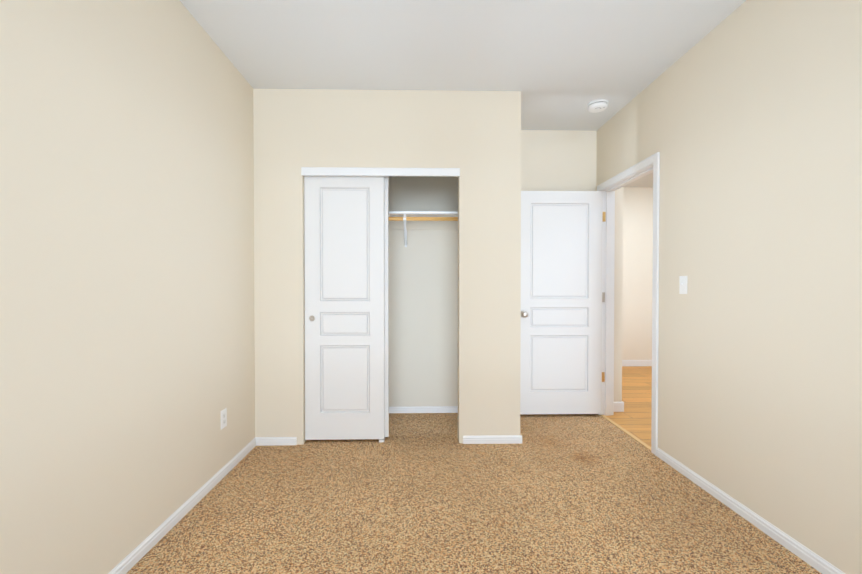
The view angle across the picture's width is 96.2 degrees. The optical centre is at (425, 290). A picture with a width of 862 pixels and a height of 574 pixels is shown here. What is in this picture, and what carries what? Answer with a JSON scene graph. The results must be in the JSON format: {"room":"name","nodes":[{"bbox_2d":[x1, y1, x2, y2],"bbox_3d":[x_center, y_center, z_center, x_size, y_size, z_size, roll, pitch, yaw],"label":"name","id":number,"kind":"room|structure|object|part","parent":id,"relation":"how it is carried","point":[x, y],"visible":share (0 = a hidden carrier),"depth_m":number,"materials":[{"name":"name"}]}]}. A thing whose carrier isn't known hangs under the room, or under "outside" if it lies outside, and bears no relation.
{"room":"empty bedroom","nodes":[
{"label":"empty bedroom","id":0,"kind":"room"},
{"bbox_2d":[0,0,254,573],"bbox_3d":[-1.304,-0.153,1.247,0.110,2.660,4.940,0,1,-1],"label":"wall","id":1,"kind":"structure","parent":0,"point":[127,351],"depth_m":1.56,"materials":[{"name":"beige paint"}]},
{"bbox_2d":[108,437,255,573],"bbox_3d":[-1.235,1.152,0.903,0.013,0.058,4.000,0,1,-1],"label":"baseboard","id":2,"kind":"structure","parent":1,"relation":"attached to","point":[127,563],"depth_m":1.94,"materials":[{"name":"white wood"}]},
{"bbox_2d":[221,408,226,428],"bbox_3d":[-1.268,0.803,2.429,0.007,0.115,0.070,0,1,-1],"label":"electrical outlet","id":3,"kind":"object","parent":1,"relation":"attached to","point":[223,418],"visible":1,"depth_m":2.42,"materials":[{"name":"white plastic"}]},
{"bbox_2d":[253,89,520,444],"bbox_3d":[-0.282,-0.173,2.965,2.001,2.660,0.115,0,1,-1],"label":"wall","id":4,"kind":"structure","parent":0,"point":[474,137],"depth_m":2.90,"materials":[{"name":"beige paint"}]},
{"bbox_2d":[256,437,296,445],"bbox_3d":[-1.111,1.129,2.900,0.280,0.058,0.013,0,1,-1],"label":"baseboard","id":5,"kind":"structure","parent":4,"relation":"attached to","point":[260,441],"depth_m":2.89,"materials":[{"name":"white wood"}]},
{"bbox_2d":[304,176,384,439],"bbox_3d":[-0.618,0.120,2.958,0.600,2.030,0.035,0,1,-1],"label":"closet door","id":6,"kind":"structure","parent":4,"relation":"in","point":[344,297],"depth_m":2.94,"materials":[{"name":"white wood"}]},
{"bbox_2d":[301,167,459,176],"bbox_3d":[-0.336,-0.893,2.951,1.184,0.060,0.120,0,1,-1],"label":"trim","id":7,"kind":"structure","parent":4,"relation":"attached to","point":[363,171],"depth_m":2.89,"materials":[{"name":"white wood"}]},
{"bbox_2d":[384,176,388,436],"bbox_3d":[-0.589,0.119,2.998,0.600,2.030,0.035,0,1,-1],"label":"closet door","id":8,"kind":"structure","parent":4,"relation":"in","point":[386,293],"depth_m":2.99,"materials":[{"name":"white wood"}]},
{"bbox_2d":[463,435,519,443],"bbox_3d":[0.492,1.128,2.932,0.415,0.058,0.013,0,1,-1],"label":"baseboard","id":9,"kind":"structure","parent":4,"relation":"attached to","point":[487,439],"depth_m":2.93,"materials":[{"name":"white wood"}]},
{"bbox_2d":[180,0,745,186],"bbox_3d":[1.618,-1.546,2.318,5.995,0.100,7.000,0,1,-1],"label":"ceiling","id":10,"kind":"structure","parent":0,"point":[560,64],"depth_m":2.35,"materials":[{"name":"paint"}]},
{"bbox_2d":[587,99,607,112],"bbox_3d":[1.385,-1.481,3.115,0.158,0.048,0.158,0,1,-1],"label":"smoke detector","id":11,"kind":"object","parent":10,"relation":"attached to","point":[596,106],"visible":1,"depth_m":3.07,"materials":[{"name":"white plastic"}]},
{"bbox_2d":[126,413,821,573],"bbox_3d":[0.151,1.206,1.291,3.020,0.060,4.940,0,1,-1],"label":"floor carpet","id":12,"kind":"object","parent":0,"point":[420,493],"depth_m":2.03,"materials":[{"name":"brown carpet"}]},
{"bbox_2d":[389,130,622,406],"bbox_3d":[0.286,-0.182,3.693,3.165,2.660,0.110,0,1,-1],"label":"wall","id":13,"kind":"structure","parent":0,"point":[423,317],"depth_m":3.64,"materials":[{"name":"paint"}]},
{"bbox_2d":[389,406,457,412],"bbox_3d":[-0.347,1.123,3.339,1.885,0.058,0.605,0,1,-1],"label":"baseboard","id":14,"kind":"structure","parent":13,"relation":"attached to","point":[432,409],"depth_m":3.64,"materials":[{"name":"white wood"}]},
{"bbox_2d":[389,211,457,246],"bbox_3d":[-0.349,-0.542,3.446,1.883,0.267,0.349,0,1,-1],"label":"closet shelf","id":15,"kind":"object","parent":13,"relation":"attached to","point":[405,221],"visible":0.29,"depth_m":3.42,"materials":[{"name":"white wood"}]},
{"bbox_3d":[-0.347,-0.620,3.321,1.839,0.033,0.033,0,1,-1],"label":"rod","id":16,"kind":"part","parent":15,"relation":"part of","materials":[{"name":"brown wood"}]},
{"bbox_2d":[614,401,623,411],"bbox_3d":[1.844,1.091,4.692,0.039,0.092,2.044,0,1,-1],"label":"baseboard","id":17,"kind":"structure","parent":13,"relation":"attached to","point":[618,406],"depth_m":3.67,"materials":[{"name":"white wood"}]},
{"bbox_2d":[606,366,651,446],"bbox_3d":[3.104,1.180,3.580,2.975,0.060,4.600,0,1,-1],"label":"floor","id":18,"kind":"structure","parent":0,"point":[634,418],"depth_m":3.93,"materials":[{"name":"brown wood"}]},
{"bbox_2d":[601,415,650,450],"bbox_3d":[1.637,1.151,3.175,0.034,0.006,0.790,0,1,-1],"label":"threshold","id":19,"kind":"object","parent":18,"relation":"on","point":[629,433],"depth_m":3.12,"materials":[{"name":"brown wood"}]},
{"bbox_2d":[622,187,652,359],"bbox_3d":[3.115,-0.206,5.809,2.865,2.660,0.110,0,1,-1],"label":"wall","id":20,"kind":"structure","parent":0,"point":[637,273],"depth_m":5.75,"materials":[{"name":"beige paint"}]},
{"bbox_2d":[622,360,651,365],"bbox_3d":[3.133,1.078,5.763,2.610,0.092,0.014,0,1,-1],"label":"baseboard","id":21,"kind":"structure","parent":20,"relation":"attached to","point":[624,362],"depth_m":5.76,"materials":[{"name":"white wood"}]},
{"bbox_2d":[596,0,861,573],"bbox_3d":[1.716,-0.154,1.306,0.110,2.660,4.720,0,1,-1],"label":"wall","id":22,"kind":"structure","parent":0,"point":[744,119],"depth_m":1.87,"materials":[{"name":"beige paint"}]},
{"bbox_2d":[520,191,605,413],"bbox_3d":[1.238,0.110,3.533,0.825,2.030,0.171,0,1,-1],"label":"bedroom door","id":23,"kind":"structure","parent":22,"relation":"in","point":[561,311],"depth_m":3.52,"materials":[{"name":"white wood"}]},
{"bbox_3d":[0.890,0.211,3.476,0.065,0.065,0.068,0,1,-1],"label":"knob","id":24,"kind":"part","parent":23,"relation":"part of","materials":[{"name":"grey metal"}]},
{"bbox_3d":[1.629,0.793,3.551,0.044,0.096,0.031,0,1,-1],"label":"bedroom door hinge","id":25,"kind":"part","parent":23,"relation":"part of","materials":[{"name":"gold metal"}]},
{"bbox_3d":[1.629,0.058,3.542,0.044,0.096,0.031,0,1,-1],"label":"bedroom door hinge","id":26,"kind":"part","parent":23,"relation":"part of","materials":[{"name":"metal"}]},
{"bbox_3d":[1.629,-0.682,3.533,0.044,0.096,0.031,0,1,-1],"label":"bedroom door hinge","id":27,"kind":"part","parent":23,"relation":"part of","materials":[{"name":"gold metal"}]},
{"bbox_2d":[597,152,659,455],"bbox_3d":[1.679,0.090,3.164,0.146,2.128,0.916,0,1,-1],"label":"door frame","id":28,"kind":"structure","parent":22,"relation":"attached to","point":[607,304],"depth_m":3.49,"materials":[{"name":"white wood"}]},
{"bbox_3d":[1.743,0.090,3.165,0.018,2.128,0.916,0,1,-1],"label":"hall door casing trim","id":29,"kind":"part","parent":28,"relation":"part of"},
{"bbox_2d":[679,276,686,293],"bbox_3d":[1.629,-0.037,2.453,0.019,0.115,0.070,0,1,-1],"label":"light switch","id":30,"kind":"object","parent":22,"relation":"attached to","point":[682,284],"visible":1,"depth_m":2.45,"materials":[{"name":"white plastic"}]},
{"bbox_2d":[656,448,844,573],"bbox_3d":[1.663,1.153,0.837,0.013,0.058,3.755,0,1,-1],"label":"baseboard","id":31,"kind":"structure","parent":22,"relation":"attached to","point":[811,558],"depth_m":1.91,"materials":[{"name":"white wood"}]}
]}

